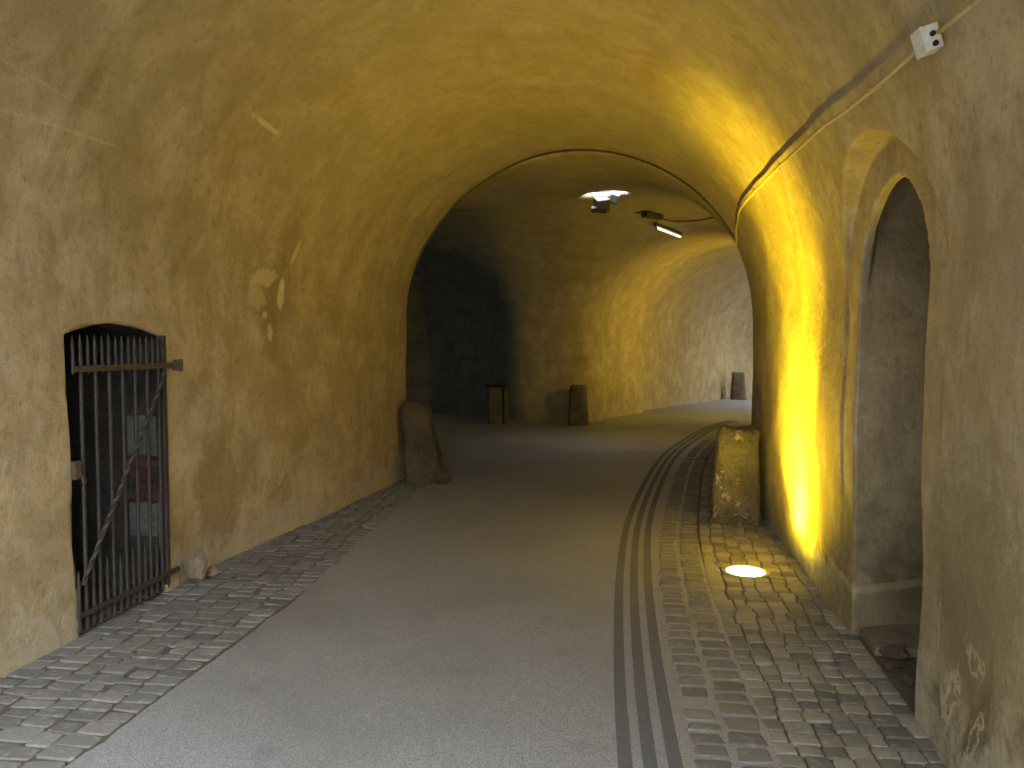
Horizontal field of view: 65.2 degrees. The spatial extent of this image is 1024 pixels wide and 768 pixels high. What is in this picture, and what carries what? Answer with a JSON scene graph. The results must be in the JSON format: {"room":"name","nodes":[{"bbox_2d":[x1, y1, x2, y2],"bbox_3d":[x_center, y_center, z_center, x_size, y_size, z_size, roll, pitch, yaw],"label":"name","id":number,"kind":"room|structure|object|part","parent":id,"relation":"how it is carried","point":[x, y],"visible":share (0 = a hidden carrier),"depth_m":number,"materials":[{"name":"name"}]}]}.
{"room":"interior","nodes":[
{"label":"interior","id":0,"kind":"room"},
{"bbox_2d":[0,229,406,677],"bbox_3d":[-3.345,0.304,5.086,2.690,2.257,10.142,0,3,9],"label":"wall","id":1,"kind":"structure","parent":0,"point":[283,412],"depth_m":5.30,"materials":[{"name":"paint"}]},
{"bbox_2d":[71,334,182,632],"bbox_3d":[-2.253,0.524,4.757,0.088,1.630,0.992,0,3,9],"label":"iron gate","id":2,"kind":"object","parent":1,"relation":"attached to","point":[78,466],"visible":1,"depth_m":4.72,"materials":[{"name":"black metal"}]},
{"bbox_3d":[-2.267,-0.100,4.723,0.012,0.034,0.940,0,3,9],"label":"rail","id":3,"kind":"part","parent":2,"relation":"part of","materials":[{"name":"brown metal"}]},
{"bbox_3d":[-2.270,1.238,4.798,0.020,0.030,0.960,0,3,9],"label":"rail","id":4,"kind":"part","parent":2,"relation":"part of","materials":[{"name":"metal"}]},
{"bbox_2d":[126,415,158,536],"bbox_3d":[-2.378,0.590,5.146,0.250,0.780,0.030,0,3,9],"label":"wall","id":5,"kind":"structure","parent":1,"relation":"attached to","point":[142,449],"depth_m":5.13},
{"bbox_2d":[64,395,783,767],"bbox_3d":[2.950,0.921,13.767,20.500,0.001,31.000,0,3,9],"label":"road","id":6,"kind":"structure","parent":0,"point":[472,626],"depth_m":4.29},
{"bbox_2d":[400,400,451,483],"bbox_3d":[-0.994,0.680,9.326,0.604,0.962,0.421,0,3,3],"label":"stone bollard","id":7,"kind":"object","parent":6,"relation":"on","point":[423,462],"visible":0.99,"depth_m":9.17,"materials":[{"name":"grey stone"}]},
{"bbox_2d":[484,385,508,424],"bbox_3d":[-0.313,0.422,16.141,0.460,0.785,0.340,0,3,9],"label":"trash bin","id":8,"kind":"object","parent":6,"relation":"on","point":[498,404],"visible":1,"depth_m":16.01,"materials":[{"name":"black metal"}]},
{"bbox_3d":[-0.313,0.040,16.122,0.460,0.020,0.340,0,3,9],"label":"cap plate","id":9,"kind":"part","parent":8,"relation":"part of","materials":[{"name":"black metal"}]},
{"bbox_2d":[568,384,588,425],"bbox_3d":[1.321,0.415,15.912,0.418,0.822,0.384,0,3,9],"label":"stone bollard","id":10,"kind":"object","parent":6,"relation":"on","point":[578,403],"visible":1,"depth_m":15.75,"materials":[{"name":"stone"}]},
{"bbox_2d":[614,420,729,767],"bbox_3d":[1.782,1.207,7.874,1.202,0.004,18.966,1,3,14],"label":"trim","id":11,"kind":"structure","parent":6,"relation":"in","point":[624,756],"depth_m":4.21,"materials":[{"name":"grey stone"}]},
{"bbox_2d":[630,420,734,767],"bbox_3d":[1.871,1.208,7.844,1.200,0.004,18.925,1,3,14],"label":"trim","id":12,"kind":"structure","parent":6,"relation":"in","point":[649,758],"depth_m":4.21,"materials":[{"name":"grey stone"}]},
{"bbox_2d":[644,420,737,767],"bbox_3d":[1.961,1.210,7.815,1.197,0.004,18.884,1,3,14],"label":"trim","id":13,"kind":"structure","parent":6,"relation":"in","point":[673,754],"depth_m":4.20,"materials":[{"name":"grey stone"}]},
{"bbox_2d":[730,372,746,399],"bbox_3d":[6.613,0.051,23.380,0.462,0.822,0.400,0,3,9],"label":"stone bollard","id":14,"kind":"object","parent":6,"relation":"on","point":[738,389],"visible":0.99,"depth_m":23.21,"materials":[{"name":"grey stone"}]},
{"bbox_2d":[0,438,945,767],"bbox_3d":[2.644,1.167,10.280,24.736,0.167,40.475,1,3,13],"label":"sidewalk","id":15,"kind":"structure","parent":0,"point":[889,719],"depth_m":4.14,"materials":[{"name":"stone"}]},
{"bbox_2d":[184,550,207,582],"bbox_3d":[-2.122,1.230,5.369,0.139,0.220,0.122,2,3,32],"label":"chunk","id":16,"kind":"object","parent":15,"relation":"on","point":[196,564],"visible":1,"depth_m":5.33,"materials":[{"name":"beige stone"}]},
{"bbox_2d":[206,566,222,576],"bbox_3d":[-2.063,1.295,5.521,0.086,0.075,0.118,2,3,31],"label":"chunk","id":17,"kind":"object","parent":15,"relation":"on","point":[213,571],"visible":0.95,"depth_m":5.50,"materials":[{"name":"beige stone"}]},
{"bbox_2d":[710,425,760,526],"bbox_3d":[2.027,0.809,7.239,0.446,0.878,0.402,1,3,16],"label":"stone bollard","id":18,"kind":"object","parent":15,"relation":"on","point":[736,492],"visible":1,"depth_m":7.06,"materials":[{"name":"grey stone"}]},
{"bbox_2d":[721,564,770,579],"bbox_3d":[1.640,1.316,5.611,0.330,0.044,0.330,0,3,9],"label":"uplight","id":19,"kind":"object","parent":15,"relation":"in","point":[738,571],"visible":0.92,"depth_m":5.57,"materials":[{"name":"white glass"}]},
{"bbox_2d":[882,659,901,671],"bbox_3d":[1.875,1.389,3.951,0.088,0.042,0.123,1,3,18],"label":"rubble stone","id":20,"kind":"object","parent":15,"relation":"on","point":[890,665],"visible":1,"depth_m":3.91,"materials":[{"name":"brown stone"}]},
{"bbox_2d":[879,644,909,659],"bbox_3d":[1.960,1.369,4.093,0.148,0.067,0.111,2,3,33],"label":"rubble stone","id":21,"kind":"object","parent":15,"relation":"on","point":[894,651],"visible":1,"depth_m":4.06,"materials":[{"name":"brown stone"}]},
{"bbox_2d":[901,673,915,685],"bbox_3d":[1.912,1.398,3.778,0.144,0.040,0.111,0,3,2],"label":"rubble stone","id":22,"kind":"object","parent":15,"relation":"on","point":[908,679],"visible":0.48,"depth_m":3.76,"materials":[{"name":"brown stone"}]},
{"bbox_2d":[0,0,1023,331],"bbox_3d":[1.910,-2.508,14.888,14.656,2.772,30.916,2,3,31],"label":"ceiling","id":23,"kind":"structure","parent":0,"point":[308,149],"depth_m":5.54,"materials":[{"name":"paint"}]},
{"bbox_2d":[416,149,733,263],"bbox_3d":[0.558,-1.964,8.747,3.641,1.178,0.036,1,3,22],"label":"cable","id":24,"kind":"object","parent":23,"relation":"attached to","point":[565,150],"visible":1,"depth_m":8.63,"materials":[{"name":"black rubber"}]},
{"bbox_2d":[591,191,618,213],"bbox_3d":[1.380,-2.885,11.988,0.780,0.689,0.309,0,3,-4],"label":"spotlight","id":25,"kind":"object","parent":23,"relation":"hanging from","point":[601,204],"visible":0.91,"depth_m":11.91,"materials":[{"name":"metal"}]},
{"bbox_3d":[1.240,-2.611,11.953,0.108,0.115,0.134,0,3,9],"label":"barn door","id":26,"kind":"part","parent":25,"relation":"part of","materials":[{"name":"metal"}]},
{"bbox_3d":[1.354,-2.573,11.912,0.120,0.072,0.082,0,3,9],"label":"barn door","id":27,"kind":"part","parent":25,"relation":"part of","materials":[{"name":"metal"}]},
{"bbox_2d":[641,211,662,220],"bbox_3d":[2.373,-2.847,13.519,0.402,0.126,0.143,-2,3,-35],"label":"ceiling lamp","id":28,"kind":"object","parent":23,"relation":"attached to","point":[649,215],"visible":1,"depth_m":13.45,"materials":[{"name":"metal"}]},
{"bbox_2d":[653,223,681,238],"bbox_3d":[2.876,-2.816,14.734,0.067,0.125,1.501,2,3,29],"label":"tube light","id":29,"kind":"object","parent":23,"relation":"attached to","point":[658,226],"visible":1,"depth_m":14.61,"materials":[{"name":"beige"}]},
{"bbox_2d":[662,217,713,221],"bbox_3d":[3.066,-2.466,12.255,0.727,0.671,3.725,0,3,-6],"label":"cable","id":30,"kind":"object","parent":23,"relation":"hanging from","point":[711,217],"visible":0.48,"depth_m":13.93,"materials":[{"name":"black rubber"}]},
{"bbox_2d":[735,0,982,246],"bbox_3d":[1.601,-1.284,3.990,0.131,0.230,8.102,0,3,8],"label":"conduit","id":31,"kind":"object","parent":23,"relation":"attached to","point":[970,6],"visible":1,"depth_m":3.42,"materials":[{"name":"grey metal"}]},
{"bbox_2d":[910,22,943,59],"bbox_3d":[1.419,-1.173,2.736,0.082,0.101,0.105,0,3,7],"label":"junction box","id":32,"kind":"object","parent":23,"relation":"attached to","point":[925,40],"visible":0.99,"depth_m":2.70,"materials":[{"name":"plastic"}]},
{"bbox_3d":[1.394,-1.166,2.740,0.007,0.089,0.089,-18,2,8],"label":"lid","id":33,"kind":"part","parent":32,"relation":"part of","materials":[{"name":"white plastic"}]},
{"bbox_2d":[406,325,752,422],"bbox_3d":[4.138,-0.251,18.155,11.574,2.088,24.414,3,4,45],"label":"wall","id":34,"kind":"structure","parent":0,"point":[624,371],"depth_m":18.35,"materials":[{"name":"paint"}]},
{"bbox_2d":[751,131,1023,767],"bbox_3d":[2.138,0.100,3.711,0.907,2.798,9.178,0,3,9],"label":"wall","id":35,"kind":"structure","parent":0,"point":[887,409],"depth_m":4.07,"materials":[{"name":"paint"}]},
{"bbox_2d":[860,624,919,657],"bbox_3d":[2.211,1.393,4.277,0.620,0.090,0.400,0,3,9],"label":"trim","id":36,"kind":"structure","parent":35,"relation":"attached to","point":[875,637],"depth_m":4.27,"materials":[{"name":"grey stone"}]}
]}

